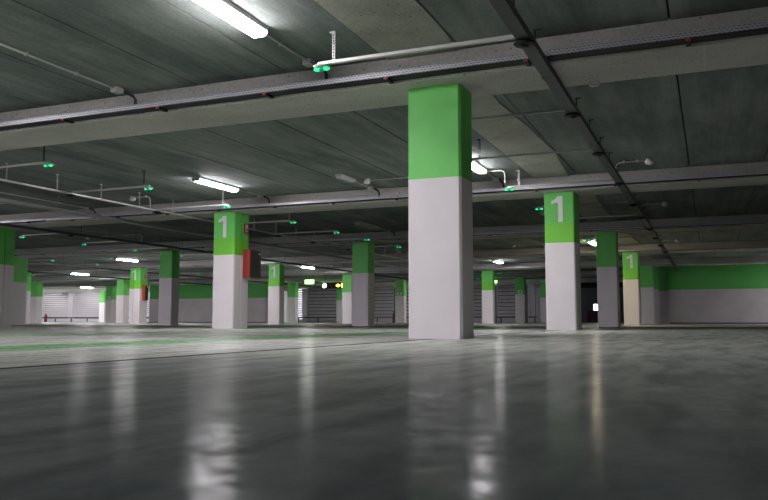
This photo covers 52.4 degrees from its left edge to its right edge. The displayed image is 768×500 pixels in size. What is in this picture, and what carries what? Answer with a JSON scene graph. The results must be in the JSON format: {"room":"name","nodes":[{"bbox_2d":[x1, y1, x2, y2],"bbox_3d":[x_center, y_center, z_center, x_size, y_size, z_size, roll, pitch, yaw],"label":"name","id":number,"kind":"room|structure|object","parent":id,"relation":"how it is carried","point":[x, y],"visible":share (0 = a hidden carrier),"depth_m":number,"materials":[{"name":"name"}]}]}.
{"room":"parking garage","nodes":[
{"label":"parking garage","id":0,"kind":"room"},
{"bbox_2d":[149,283,267,322],"bbox_3d":[-11.007,3.369,49.055,8.650,2.400,0.820,-2,-6,23],"label":"wall","id":1,"kind":"structure","parent":0,"point":[195,300],"depth_m":48.80,"materials":[{"name":"paint"}]},
{"bbox_2d":[43,284,503,292],"bbox_3d":[-10.967,2.809,57.747,40.500,0.230,0.400,-2,-6,23],"label":"trim","id":2,"kind":"structure","parent":0,"point":[495,284],"depth_m":54.03,"materials":[{"name":"concrete"}]},
{"bbox_2d":[0,322,767,499],"bbox_3d":[-9.517,3.102,32.640,62.400,0.001,80.800,-2,-6,23],"label":"floor","id":3,"kind":"structure","parent":0,"point":[89,410],"depth_m":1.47,"materials":[{"name":"grey paint"}]},
{"bbox_2d":[0,228,14,326],"bbox_3d":[-9.462,0.677,19.036,0.522,2.400,0.580,-2,-6,23],"label":"concrete column","id":4,"kind":"structure","parent":3,"relation":"on","point":[7,236],"depth_m":19.00,"materials":[{"name":"paint"}]},
{"bbox_2d":[11,257,27,324],"bbox_3d":[-13.325,1.483,28.021,0.522,2.400,0.780,-2,-6,23],"label":"concrete column","id":5,"kind":"structure","parent":3,"relation":"on","point":[19,297],"depth_m":27.97,"materials":[{"name":"paint"}]},
{"bbox_2d":[25,273,31,323],"bbox_3d":[-16.949,2.254,36.615,0.522,2.400,0.440,-2,-6,23],"label":"concrete column","id":6,"kind":"structure","parent":3,"relation":"on","point":[28,274],"depth_m":36.59,"materials":[{"name":"paint"}]},
{"bbox_2d":[30,281,42,322],"bbox_3d":[-20.175,3.026,45.227,0.522,2.400,0.440,-2,-6,23],"label":"concrete column","id":7,"kind":"structure","parent":3,"relation":"on","point":[36,286],"depth_m":45.05,"materials":[{"name":"paint"}]},
{"bbox_2d":[42,292,69,321],"bbox_3d":[-27.383,4.699,64.356,3.700,2.485,0.130,-2,-6,23],"label":"louvered panel","id":8,"kind":"object","parent":3,"relation":"on","point":[54,304],"visible":0.56,"depth_m":64.17,"materials":[{"name":"metal"}]},
{"bbox_2d":[42,317,98,321],"bbox_3d":[-25.020,5.571,62.402,6.800,0.400,0.060,-2,-6,23],"label":"guard rail","id":9,"kind":"object","parent":3,"relation":"on","point":[42,317],"visible":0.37,"depth_m":62.37,"materials":[{"name":"grey metal"}]},
{"bbox_2d":[68,293,73,321],"bbox_3d":[-25.458,4.671,63.515,0.480,2.390,0.200,-2,-6,23],"label":"post","id":10,"kind":"object","parent":3,"relation":"on","point":[71,295],"visible":0.64,"depth_m":63.42,"materials":[{"name":"paint"}]},
{"bbox_2d":[73,292,99,321],"bbox_3d":[-23.806,4.566,62.871,3.050,2.485,0.130,-2,-6,23],"label":"louvered panel","id":11,"kind":"object","parent":3,"relation":"on","point":[86,304],"visible":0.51,"depth_m":62.92,"materials":[{"name":"metal"}]},
{"bbox_2d":[99,291,105,321],"bbox_3d":[-21.708,4.388,60.410,0.522,2.400,0.440,-2,-6,23],"label":"concrete column","id":12,"kind":"structure","parent":3,"relation":"on","point":[102,300],"depth_m":60.20,"materials":[{"name":"paint"}]},
{"bbox_2d":[105,286,116,322],"bbox_3d":[-18.081,3.600,51.628,0.522,2.400,0.446,-2,-6,23],"label":"concrete column","id":13,"kind":"structure","parent":3,"relation":"on","point":[110,310],"depth_m":51.45,"materials":[{"name":"paint"}]},
{"bbox_2d":[116,279,129,322],"bbox_3d":[-14.342,2.809,42.805,0.522,2.400,0.440,-2,-6,23],"label":"concrete column","id":14,"kind":"structure","parent":3,"relation":"on","point":[122,299],"depth_m":42.62,"materials":[{"name":"paint"}]},
{"bbox_2d":[129,268,147,323],"bbox_3d":[-10.589,1.987,33.638,0.551,2.400,0.511,-2,-6,23],"label":"concrete column","id":15,"kind":"structure","parent":3,"relation":"on","point":[138,277],"depth_m":33.42,"materials":[{"name":"paint"}]},
{"bbox_2d":[142,285,148,300],"bbox_3d":[-10.258,1.847,33.541,0.160,0.660,0.240,-2,-6,23],"label":"cabinet","id":16,"kind":"object","parent":15,"relation":"attached to","point":[144,287],"visible":1,"depth_m":33.45,"materials":[{"name":"red metal"}]},
{"bbox_2d":[146,291,149,321],"bbox_3d":[-17.691,4.338,60.332,3.500,2.485,0.130,-2,-6,23],"label":"louvered panel","id":17,"kind":"object","parent":3,"relation":"on","point":[147,319],"visible":0.02,"depth_m":60.56,"materials":[{"name":"metal"}]},
{"bbox_2d":[158,250,179,324],"bbox_3d":[-6.928,1.224,25.138,0.514,2.400,0.400,-2,-6,23],"label":"concrete column","id":18,"kind":"structure","parent":3,"relation":"on","point":[168,308],"depth_m":24.97,"materials":[{"name":"paint"}]},
{"bbox_2d":[212,212,248,328],"bbox_3d":[-3.208,0.435,16.341,0.530,2.400,0.562,-2,-6,23],"label":"concrete column","id":19,"kind":"structure","parent":3,"relation":"on","point":[231,229],"depth_m":16.11,"materials":[{"name":"paint"}]},
{"bbox_2d":[243,249,260,278],"bbox_3d":[-2.779,0.301,16.463,0.190,0.590,0.440,-2,-6,23],"label":"cabinet","id":20,"kind":"object","parent":19,"relation":"attached to","point":[251,258],"visible":1,"depth_m":16.30,"materials":[{"name":"red metal"}]},
{"bbox_2d":[268,264,283,323],"bbox_3d":[-4.332,1.781,31.342,0.533,2.400,0.383,-2,-6,23],"label":"concrete column","id":21,"kind":"structure","parent":3,"relation":"on","point":[276,271],"depth_m":31.18,"materials":[{"name":"paint"}]},
{"bbox_2d":[284,291,286,321],"bbox_3d":[-6.369,3.668,50.427,0.580,2.050,0.100,-2,-6,23],"label":"door","id":22,"kind":"structure","parent":3,"relation":"on","point":[285,292],"depth_m":50.44,"materials":[{"name":"grey metal"}]},
{"bbox_2d":[287,282,297,322],"bbox_3d":[-5.426,3.129,46.376,0.522,2.400,0.440,-2,-6,23],"label":"concrete column","id":23,"kind":"structure","parent":3,"relation":"on","point":[292,287],"depth_m":46.19,"materials":[{"name":"paint"}]},
{"bbox_2d":[298,288,303,321],"bbox_3d":[-5.992,3.891,55.476,0.550,2.509,0.130,-2,-6,23],"label":"louvered panel","id":24,"kind":"object","parent":3,"relation":"on","point":[299,289],"visible":0.54,"depth_m":55.43,"materials":[{"name":"metal"}]},
{"bbox_2d":[302,289,306,321],"bbox_3d":[-5.590,3.932,55.266,0.330,2.390,0.200,-2,-6,23],"label":"post","id":25,"kind":"object","parent":3,"relation":"on","point":[304,292],"visible":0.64,"depth_m":55.17,"materials":[{"name":"metal"}]},
{"bbox_2d":[298,317,335,321],"bbox_3d":[-5.267,4.835,54.201,4.800,0.400,0.060,-2,-6,23],"label":"guard rail","id":26,"kind":"object","parent":3,"relation":"on","point":[298,317],"visible":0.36,"depth_m":53.90,"materials":[{"name":"grey"}]},
{"bbox_2d":[307,288,336,321],"bbox_3d":[-3.846,3.830,54.583,3.400,2.470,0.130,-2,-6,23],"label":"louvered panel","id":27,"kind":"object","parent":3,"relation":"on","point":[320,302],"visible":0.53,"depth_m":54.77,"materials":[{"name":"grey metal"}]},
{"bbox_2d":[336,288,341,322],"bbox_3d":[-2.879,3.687,52.592,0.522,2.400,0.440,-2,-6,23],"label":"concrete column","id":28,"kind":"structure","parent":3,"relation":"on","point":[339,291],"depth_m":52.40,"materials":[{"name":"paint"}]},
{"bbox_2d":[342,274,351,323],"bbox_3d":[-1.708,2.371,37.927,0.530,2.400,0.440,-2,-6,23],"label":"concrete column","id":29,"kind":"structure","parent":3,"relation":"on","point":[346,278],"depth_m":37.73,"materials":[{"name":"paint"}]},
{"bbox_2d":[352,242,373,325],"bbox_3d":[-0.598,0.993,22.553,0.522,2.400,0.440,-2,-6,23],"label":"concrete column","id":30,"kind":"structure","parent":3,"relation":"on","point":[362,252],"depth_m":22.36,"materials":[{"name":"paint"}]},
{"bbox_2d":[374,287,393,322],"bbox_3d":[-0.754,3.715,53.299,3.100,2.470,0.130,-2,-6,23],"label":"louvered panel","id":31,"kind":"object","parent":3,"relation":"on","point":[383,296],"visible":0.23,"depth_m":52.97,"materials":[{"name":"grey metal"}]},
{"bbox_2d":[395,280,405,322],"bbox_3d":[0.941,2.892,43.728,0.522,2.400,0.448,-2,-6,23],"label":"concrete column","id":32,"kind":"structure","parent":3,"relation":"on","point":[400,285],"depth_m":43.54,"materials":[{"name":"paint"}]},
{"bbox_2d":[406,286,408,322],"bbox_3d":[2.338,3.600,52.015,3.400,2.470,0.130,-2,-6,23],"label":"louvered panel","id":33,"kind":"object","parent":3,"relation":"on","point":[407,287],"visible":0.02,"depth_m":52.30,"materials":[{"name":"grey metal"}]},
{"bbox_2d":[408,83,473,338],"bbox_3d":[0.548,-0.355,7.531,0.532,2.400,0.400,-2,-6,23],"label":"concrete column","id":34,"kind":"structure","parent":3,"relation":"on","point":[440,209],"depth_m":7.35,"materials":[{"name":"paint"}]},
{"bbox_2d":[473,285,481,322],"bbox_3d":[5.569,3.479,50.674,3.400,2.470,0.130,-2,-6,23],"label":"louvered panel","id":35,"kind":"object","parent":3,"relation":"on","point":[477,289],"visible":0.03,"depth_m":50.44,"materials":[{"name":"grey metal"}]},
{"bbox_2d":[481,270,494,323],"bbox_3d":[4.703,2.125,35.181,0.542,2.400,0.315,-2,-6,23],"label":"concrete column","id":36,"kind":"structure","parent":3,"relation":"on","point":[487,276],"depth_m":35.03,"materials":[{"name":"paint"}]},
{"bbox_2d":[495,285,496,322],"bbox_3d":[7.182,3.459,49.995,0.080,2.390,0.140,-2,-6,23],"label":"post","id":37,"kind":"object","parent":3,"relation":"on","point":[495,285],"visible":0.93,"depth_m":49.93,"materials":[{"name":"grey"}]},
{"bbox_2d":[474,316,536,322],"bbox_3d":[6.363,4.402,49.372,6.600,0.400,0.060,-2,-6,23],"label":"guard rail","id":38,"kind":"object","parent":3,"relation":"on","point":[500,317],"visible":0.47,"depth_m":48.83,"materials":[{"name":"grey metal"}]},
{"bbox_2d":[496,284,515,322],"bbox_3d":[8.107,3.385,49.620,1.900,2.470,0.130,-2,-6,23],"label":"louvered panel","id":39,"kind":"object","parent":3,"relation":"on","point":[505,293],"visible":0.58,"depth_m":49.73,"materials":[{"name":"grey metal"}]},
{"bbox_2d":[515,277,526,322],"bbox_3d":[7.218,2.658,41.123,0.522,2.400,0.446,-2,-6,23],"label":"concrete column","id":40,"kind":"structure","parent":3,"relation":"on","point":[520,282],"depth_m":40.93,"materials":[{"name":"paint"}]},
{"bbox_2d":[527,284,534,322],"bbox_3d":[9.284,3.324,49.133,0.450,2.504,0.130,-2,-6,23],"label":"louvered panel","id":41,"kind":"object","parent":3,"relation":"on","point":[531,304],"visible":0.79,"depth_m":49.09,"materials":[{"name":"grey metal"}]},
{"bbox_2d":[535,284,540,322],"bbox_3d":[9.953,3.301,48.855,0.900,2.501,0.130,-2,-6,23],"label":"louvered panel","id":42,"kind":"object","parent":3,"relation":"on","point":[537,286],"visible":0.3,"depth_m":48.93,"materials":[{"name":"grey metal"}]},
{"bbox_2d":[540,283,545,322],"bbox_3d":[9.789,3.215,47.332,0.522,2.400,0.440,-2,-6,23],"label":"concrete column","id":43,"kind":"structure","parent":3,"relation":"on","point":[542,285],"depth_m":47.17,"materials":[{"name":"paint"}]},
{"bbox_2d":[544,191,581,329],"bbox_3d":[3.159,0.205,13.774,0.522,2.400,0.563,-2,-6,23],"label":"concrete column","id":44,"kind":"structure","parent":3,"relation":"on","point":[561,209],"depth_m":13.53,"materials":[{"name":"paint"}]},
{"bbox_2d":[587,310,597,321],"bbox_3d":[13.783,4.313,50.903,1.010,0.750,0.530,-2,-6,23],"label":"storage cabinet","id":45,"kind":"object","parent":3,"relation":"on","point":[592,315],"visible":0.64,"depth_m":50.72,"materials":[{"name":"red"}]},
{"bbox_2d":[596,232,619,326],"bbox_3d":[5.726,0.757,19.927,0.505,2.400,0.440,-2,-6,23],"label":"concrete column","id":46,"kind":"structure","parent":3,"relation":"on","point":[607,254],"depth_m":19.73,"materials":[{"name":"paint"}]},
{"bbox_2d":[622,252,640,324],"bbox_3d":[8.241,1.298,25.955,0.501,2.400,0.443,-2,-6,23],"label":"concrete column","id":47,"kind":"structure","parent":3,"relation":"on","point":[631,273],"depth_m":25.76,"materials":[{"name":"paint"}]},
{"bbox_2d":[640,266,654,323],"bbox_3d":[10.911,1.869,32.320,0.500,2.400,0.440,-2,-6,23],"label":"concrete column","id":48,"kind":"structure","parent":3,"relation":"on","point":[646,272],"depth_m":32.12,"materials":[{"name":"paint"}]},
{"bbox_2d":[0,0,767,288],"bbox_3d":[-11.826,-0.151,27.371,62.400,0.262,68.800,-2,-6,23],"label":"ceiling","id":49,"kind":"structure","parent":0,"point":[713,117],"depth_m":10.02,"materials":[{"name":"concrete"}]},
{"bbox_2d":[0,146,50,167],"bbox_3d":[-5.469,-1.332,11.306,1.670,0.278,0.044,-2,-6,23],"label":"conduit","id":50,"kind":"object","parent":49,"relation":"hanging from","point":[44,161],"visible":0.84,"depth_m":11.10,"materials":[{"name":"grey metal"}]},
{"bbox_2d":[0,192,95,213],"bbox_3d":[-7.064,-0.980,15.870,0.152,0.165,3.182,-2,-6,23],"label":"conduit line","id":51,"kind":"object","parent":49,"relation":"attached to","point":[84,208],"visible":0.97,"depth_m":16.33,"materials":[{"name":"grey metal"}]},
{"bbox_2d":[0,43,136,103],"bbox_3d":[-3.567,-1.814,6.573,0.152,0.165,4.242,-2,-6,23],"label":"conduit line","id":52,"kind":"object","parent":49,"relation":"attached to","point":[117,90],"visible":0.97,"depth_m":7.87,"materials":[{"name":"grey"}]},
{"bbox_2d":[71,171,149,192],"bbox_3d":[-4.653,-1.157,13.255,1.670,0.278,0.044,-2,-6,23],"label":"conduit","id":53,"kind":"object","parent":49,"relation":"hanging from","point":[143,185],"visible":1,"depth_m":13.17,"materials":[{"name":"grey metal"}]},
{"bbox_2d":[86,234,141,241],"bbox_3d":[-7.904,-0.308,22.807,2.072,0.263,0.122,-2,-6,23],"label":"conduit","id":54,"kind":"object","parent":49,"relation":"attached to","point":[87,238],"visible":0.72,"depth_m":22.71,"materials":[{"name":"white"}]},
{"bbox_2d":[28,271,211,284],"bbox_3d":[-14.421,1.256,39.916,0.112,0.323,34.500,-2,-6,23],"label":"cable trunking","id":55,"kind":"object","parent":49,"relation":"hanging from","point":[28,271],"visible":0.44,"depth_m":39.60,"materials":[{"name":"grey metal"}]},
{"bbox_2d":[114,258,137,261],"bbox_3d":[-10.477,0.400,31.718,0.170,0.083,1.220,-2,-6,23],"label":"ceiling lamp","id":56,"kind":"object","parent":49,"relation":"attached to","point":[122,259],"visible":1,"depth_m":31.60,"materials":[{"name":"grey"}]},
{"bbox_2d":[130,195,150,207],"bbox_3d":[-4.880,-0.948,15.616,0.512,0.273,0.122,-2,-6,23],"label":"smoke detector","id":57,"kind":"object","parent":49,"relation":"attached to","point":[132,198],"visible":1,"depth_m":15.64,"materials":[{"name":"white"}]},
{"bbox_2d":[28,257,320,287],"bbox_3d":[-10.037,1.093,38.095,0.112,0.323,34.500,-2,-6,23],"label":"cable trunking","id":58,"kind":"object","parent":49,"relation":"hanging from","point":[105,268],"visible":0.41,"depth_m":33.59,"materials":[{"name":"grey metal"}]},
{"bbox_2d":[157,191,228,209],"bbox_3d":[-3.776,-0.970,15.351,1.670,0.278,0.044,-2,-6,23],"label":"conduit","id":59,"kind":"object","parent":49,"relation":"hanging from","point":[221,191],"visible":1,"depth_m":15.29,"materials":[{"name":"grey metal"}]},
{"bbox_2d":[0,196,408,269],"bbox_3d":[-2.804,-0.130,24.518,0.160,0.313,38.100,-2,-6,23],"label":"cable trunking","id":60,"kind":"object","parent":49,"relation":"hanging from","point":[2,200],"visible":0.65,"depth_m":17.86,"materials":[{"name":"metal"}]},
{"bbox_2d":[46,217,90,220],"bbox_3d":[-6.807,-0.687,17.106,1.570,0.028,0.044,-2,-6,23],"label":"conduit","id":61,"kind":"object","parent":60,"relation":"attached to","point":[80,217],"visible":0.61,"depth_m":17.13,"materials":[{"name":"grey metal"}]},
{"bbox_2d":[0,223,408,279],"bbox_3d":[-4.469,0.208,28.230,0.112,0.323,32.500,-2,-6,23],"label":"cable trunking","id":62,"kind":"object","parent":49,"relation":"hanging from","point":[1,224],"visible":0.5,"depth_m":22.12,"materials":[{"name":"grey metal"}]},
{"bbox_2d":[21,233,57,235],"bbox_3d":[-8.763,-0.411,20.184,1.620,0.028,0.044,-2,-6,23],"label":"conduit","id":63,"kind":"object","parent":62,"relation":"attached to","point":[45,233],"visible":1,"depth_m":20.23,"materials":[{"name":"grey"}]},
{"bbox_2d":[192,176,238,191],"bbox_3d":[-3.028,-1.182,14.079,0.170,0.083,1.220,-2,-6,23],"label":"ceiling lamp","id":64,"kind":"object","parent":49,"relation":"attached to","point":[199,179],"visible":1,"depth_m":13.96,"materials":[{"name":"grey plastic"}]},
{"bbox_2d":[194,0,267,38],"bbox_3d":[-1.293,-1.899,6.085,0.170,0.083,1.220,-2,-6,23],"label":"ceiling lamp","id":65,"kind":"object","parent":49,"relation":"attached to","point":[225,9],"visible":1,"depth_m":6.25,"materials":[{"name":"grey plastic"}]},
{"bbox_2d":[0,163,500,278],"bbox_3d":[-1.156,-0.196,23.834,0.057,0.303,38.100,-2,-6,23],"label":"cable trunking","id":66,"kind":"object","parent":49,"relation":"hanging from","point":[4,180],"visible":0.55,"depth_m":15.30,"materials":[{"name":"grey metal"}]},
{"bbox_2d":[279,230,337,233],"bbox_3d":[-1.929,-0.449,19.753,1.670,0.028,0.044,-2,-6,23],"label":"conduit","id":67,"kind":"object","parent":66,"relation":"attached to","point":[331,230],"visible":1,"depth_m":19.70,"materials":[{"name":"grey metal"}]},
{"bbox_2d":[313,238,365,240],"bbox_3d":[-1.209,-0.295,21.472,1.670,0.028,0.044,-2,-6,23],"label":"conduit","id":68,"kind":"object","parent":66,"relation":"attached to","point":[345,238],"visible":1,"depth_m":21.45,"materials":[{"name":"grey"}]},
{"bbox_2d":[239,189,269,202],"bbox_3d":[-2.591,-1.045,15.145,0.139,0.165,1.097,-3,-6,28],"label":"conduit line","id":69,"kind":"object","parent":49,"relation":"attached to","point":[258,195],"visible":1,"depth_m":15.40,"materials":[{"name":"grey"}]},
{"bbox_2d":[249,215,294,223],"bbox_3d":[-2.775,-0.755,17.742,1.670,0.278,0.044,-2,-6,23],"label":"conduit","id":70,"kind":"object","parent":49,"relation":"hanging from","point":[289,215],"visible":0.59,"depth_m":17.60,"materials":[{"name":"grey metal"}]},
{"bbox_2d":[267,34,327,78],"bbox_3d":[-0.855,-1.762,7.152,0.139,0.165,1.097,-3,-6,28],"label":"conduit line","id":71,"kind":"object","parent":49,"relation":"attached to","point":[308,62],"visible":0.73,"depth_m":7.39,"materials":[{"name":"grey"}]},
{"bbox_2d":[321,281,341,288],"bbox_3d":[-2.536,1.742,42.947,2.000,0.750,0.140,-2,-6,23],"label":"display","id":72,"kind":"object","parent":49,"relation":"hanging from","point":[324,284],"visible":0.71,"depth_m":43.03,"materials":[{"name":"black plastic"}]},
{"bbox_2d":[43,277,622,291],"bbox_3d":[-1.475,2.301,52.080,62.400,0.271,0.720,-2,-6,23],"label":"ceiling beam","id":73,"kind":"structure","parent":49,"relation":"attached to","point":[583,280],"depth_m":51.08,"materials":[{"name":"concrete"}]},
{"bbox_2d":[43,270,639,287],"bbox_3d":[-4.069,1.745,45.884,62.400,0.271,0.720,-2,-6,23],"label":"ceiling beam","id":74,"kind":"structure","parent":49,"relation":"attached to","point":[620,271],"depth_m":45.47,"materials":[{"name":"concrete"}]},
{"bbox_2d":[43,273,622,286],"bbox_3d":[-4.240,1.801,45.467,62.400,0.080,0.162,-2,-6,23],"label":"cable tray","id":75,"kind":"object","parent":74,"relation":"attached to","point":[619,273],"visible":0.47,"depth_m":45.12,"materials":[{"name":"metal"}]},
{"bbox_2d":[335,174,355,182],"bbox_3d":[-0.665,-1.234,13.540,0.120,0.075,0.620,-2,-6,23],"label":"emergency light","id":76,"kind":"object","parent":49,"relation":"attached to","point":[342,177],"visible":1,"depth_m":13.44,"materials":[{"name":"grey plastic"}]},
{"bbox_2d":[355,221,378,229],"bbox_3d":[-0.435,-0.626,20.275,0.170,0.083,1.220,-2,-6,23],"label":"ceiling lamp","id":77,"kind":"object","parent":49,"relation":"attached to","point":[360,223],"visible":1,"depth_m":20.09,"materials":[{"name":"grey"}]},
{"bbox_2d":[358,223,378,229],"bbox_3d":[-0.435,-0.607,20.273,0.160,0.038,1.196,-2,-6,23],"label":"diffuser","id":78,"kind":"object","parent":77,"relation":"attached to","point":[366,225],"depth_m":20.26,"materials":[{"name":"grey"}]},
{"bbox_2d":[355,181,379,195],"bbox_3d":[-0.354,-1.121,14.298,0.137,0.165,0.947,-3,-6,28],"label":"conduit line","id":79,"kind":"object","parent":49,"relation":"attached to","point":[368,187],"visible":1,"depth_m":14.50,"materials":[{"name":"grey"}]},
{"bbox_2d":[0,7,767,150],"bbox_3d":[-17.036,-1.033,14.903,62.400,0.271,0.720,-2,-6,23],"label":"ceiling beam","id":80,"kind":"structure","parent":49,"relation":"attached to","point":[749,50],"depth_m":7.53,"materials":[{"name":"concrete"}]},
{"bbox_2d":[0,21,767,130],"bbox_3d":[-17.207,-0.978,14.486,62.400,0.080,0.162,-2,-6,23],"label":"cable tray","id":81,"kind":"object","parent":80,"relation":"attached to","point":[755,28],"visible":1,"depth_m":7.20,"materials":[{"name":"metal"}]},
{"bbox_2d":[0,160,767,228],"bbox_3d":[-14.442,-0.478,21.099,62.400,0.271,0.720,-2,-6,23],"label":"ceiling beam","id":82,"kind":"structure","parent":49,"relation":"attached to","point":[754,166],"depth_m":14.64,"materials":[{"name":"concrete"}]},
{"bbox_2d":[0,170,767,223],"bbox_3d":[-14.613,-0.422,20.682,62.400,0.080,0.162,-2,-6,23],"label":"cable tray","id":83,"kind":"object","parent":82,"relation":"attached to","point":[765,172],"visible":0.8,"depth_m":14.45,"materials":[{"name":"metal"}]},
{"bbox_2d":[364,177,407,183],"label":"smoke detector","id":84,"kind":"object","parent":49,"relation":"attached to","point":[367,181],"depth_m":13.68,"materials":[{"name":"white"}]},
{"bbox_2d":[14,214,767,257],"bbox_3d":[-11.849,0.078,27.295,62.400,0.271,0.720,-2,-6,23],"label":"ceiling beam","id":85,"kind":"structure","parent":49,"relation":"attached to","point":[755,217],"depth_m":21.80,"materials":[{"name":"concrete"}]},
{"bbox_2d":[14,220,767,255],"bbox_3d":[-12.020,0.134,26.879,62.400,0.080,0.162,-2,-6,23],"label":"cable tray","id":86,"kind":"object","parent":85,"relation":"attached to","point":[760,221],"visible":0.72,"depth_m":21.54,"materials":[{"name":"metal"}]},
{"bbox_2d":[28,240,767,271],"bbox_3d":[-9.256,0.634,33.491,62.400,0.271,0.720,-2,-6,23],"label":"ceiling beam","id":87,"kind":"structure","parent":49,"relation":"attached to","point":[760,242],"depth_m":27.79,"materials":[{"name":"concrete"}]},
{"bbox_2d":[28,245,767,270],"bbox_3d":[-9.427,0.689,33.075,62.400,0.080,0.162,-2,-6,23],"label":"cable tray","id":88,"kind":"object","parent":87,"relation":"attached to","point":[756,246],"visible":0.48,"depth_m":27.70,"materials":[{"name":"metal"}]},
{"bbox_2d":[31,256,767,281],"bbox_3d":[-6.662,1.190,39.687,62.400,0.271,0.720,-2,-6,23],"label":"ceiling beam","id":89,"kind":"structure","parent":49,"relation":"attached to","point":[752,257],"depth_m":34.55,"materials":[{"name":"concrete"}]},
{"bbox_2d":[31,260,767,280],"bbox_3d":[-6.833,1.245,39.271,62.400,0.080,0.162,-2,-6,23],"label":"cable tray","id":90,"kind":"object","parent":89,"relation":"attached to","point":[752,260],"visible":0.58,"depth_m":34.37,"materials":[{"name":"metal"}]},
{"bbox_2d":[317,31,514,64],"bbox_3d":[0.238,-1.766,6.433,1.750,0.284,0.044,-2,-6,23],"label":"conduit","id":91,"kind":"object","parent":49,"relation":"hanging from","point":[505,37],"visible":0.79,"depth_m":6.41,"materials":[{"name":"grey metal"}]},
{"bbox_2d":[313,64,330,71],"bbox_3d":[-0.533,-1.570,6.738,0.156,0.052,0.152,-2,-6,23],"label":"indicator","id":92,"kind":"object","parent":91,"relation":"attached to","point":[318,67],"visible":1,"depth_m":6.70,"materials":[{"name":"green plastic"}]},
{"bbox_2d":[472,160,486,173],"bbox_3d":[1.374,-1.346,12.251,0.170,0.083,1.220,-2,-6,23],"label":"ceiling lamp","id":93,"kind":"object","parent":49,"relation":"attached to","point":[480,169],"visible":0.47,"depth_m":12.47,"materials":[{"name":"grey plastic"}]},
{"bbox_2d":[486,172,503,187],"bbox_3d":[1.812,-1.209,13.317,0.139,0.165,1.097,-3,-6,28],"label":"conduit line","id":94,"kind":"object","parent":49,"relation":"attached to","point":[493,178],"visible":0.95,"depth_m":13.59,"materials":[{"name":"grey"}]},
{"bbox_2d":[472,139,591,159],"bbox_3d":[1.927,-1.407,10.469,1.750,0.278,0.034,-2,-6,23],"label":"conduit","id":95,"kind":"object","parent":49,"relation":"hanging from","point":[478,140],"visible":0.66,"depth_m":10.47,"materials":[{"name":"metal"}]},
{"bbox_2d":[507,170,613,187],"bbox_3d":[2.862,-1.207,12.703,1.750,0.278,0.034,-2,-6,23],"label":"conduit","id":96,"kind":"object","parent":49,"relation":"hanging from","point":[519,185],"visible":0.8,"depth_m":12.71,"materials":[{"name":"metal"}]},
{"bbox_2d":[537,201,627,206],"bbox_3d":[3.813,-1.003,14.974,1.750,0.278,0.034,-2,-6,23],"label":"conduit","id":97,"kind":"object","parent":49,"relation":"hanging from","point":[622,201],"visible":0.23,"depth_m":14.80,"materials":[{"name":"metal"}]},
{"bbox_2d":[489,0,678,270],"bbox_3d":[7.225,-0.465,20.731,0.115,0.323,38.800,-2,-6,23],"label":"cable tray","id":98,"kind":"object","parent":49,"relation":"hanging from","point":[505,9],"visible":0.77,"depth_m":7.39,"materials":[{"name":"grey metal"}]},
{"bbox_2d":[472,109,564,120],"bbox_3d":[1.158,-1.452,8.543,1.690,0.022,0.034,-2,-6,23],"label":"conduit","id":99,"kind":"object","parent":98,"relation":"attached to","point":[555,110],"visible":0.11,"depth_m":8.41,"materials":[{"name":"metal"}]},
{"bbox_2d":[513,39,535,48],"bbox_3d":[1.092,-1.598,6.061,0.172,0.046,0.172,-2,-6,23],"label":"sensor","id":100,"kind":"object","parent":98,"relation":"attached to","point":[522,43],"visible":1,"depth_m":6.03,"materials":[{"name":"black plastic"}]},
{"bbox_2d":[565,112,580,118],"bbox_3d":[1.984,-1.407,8.194,0.172,0.046,0.172,-2,-6,23],"label":"sensor","id":101,"kind":"object","parent":98,"relation":"attached to","point":[573,115],"visible":1,"depth_m":8.14,"materials":[{"name":"black plastic"}]},
{"bbox_2d":[592,152,605,155],"bbox_3d":[2.781,-1.236,10.096,0.172,0.046,0.172,-2,-6,23],"label":"sensor","id":102,"kind":"object","parent":98,"relation":"attached to","point":[595,153],"visible":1,"depth_m":10.05,"materials":[{"name":"black plastic"}]},
{"bbox_2d":[579,214,636,217],"bbox_3d":[4.571,-0.714,16.773,1.750,0.022,0.034,-2,-6,23],"label":"conduit","id":103,"kind":"object","parent":98,"relation":"attached to","point":[632,214],"visible":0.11,"depth_m":16.66,"materials":[{"name":"metal"}]},
{"bbox_2d":[579,226,644,229],"bbox_3d":[5.440,-0.527,18.851,1.750,0.022,0.034,-2,-6,23],"label":"conduit","id":104,"kind":"object","parent":98,"relation":"attached to","point":[636,226],"visible":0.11,"depth_m":18.82,"materials":[{"name":"metal"}]},
{"bbox_2d":[615,158,652,167],"bbox_3d":[3.876,-1.270,12.089,0.568,0.263,0.122,-2,-6,23],"label":"smoke detector","id":105,"kind":"object","parent":49,"relation":"attached to","point":[648,161],"visible":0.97,"depth_m":12.04,"materials":[{"name":"white"}]},
{"bbox_2d":[641,202,667,208],"bbox_3d":[5.716,-0.874,16.504,0.542,0.263,0.122,-2,-6,23],"label":"smoke detector","id":106,"kind":"object","parent":49,"relation":"attached to","point":[664,204],"visible":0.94,"depth_m":16.45,"materials":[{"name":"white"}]},
{"bbox_2d":[529,287,640,322],"bbox_3d":[19.974,3.348,51.330,22.300,2.850,0.300,-2,-6,23],"label":"wall","id":107,"kind":"structure","parent":0,"point":[588,295],"depth_m":53.59,"materials":[{"name":"grey"}]},
{"bbox_2d":[581,282,622,287],"bbox_3d":[13.101,2.076,48.066,8.400,0.500,0.200,-2,-6,23],"label":"trim","id":108,"kind":"structure","parent":0,"point":[583,285],"depth_m":48.09,"materials":[{"name":"black"}]},
{"bbox_2d":[658,264,767,323],"bbox_3d":[17.944,1.828,33.269,12.100,2.650,1.520,-2,-6,23],"label":"wall","id":109,"kind":"structure","parent":0,"point":[736,293],"depth_m":33.95,"materials":[{"name":"paint"}]},
{"bbox_2d":[653,266,659,323],"bbox_3d":[12.011,1.943,34.545,0.280,2.650,0.680,-2,-6,23],"label":"trim","id":110,"kind":"structure","parent":109,"relation":"attached to","point":[655,268],"depth_m":34.22,"materials":[{"name":"paint"}]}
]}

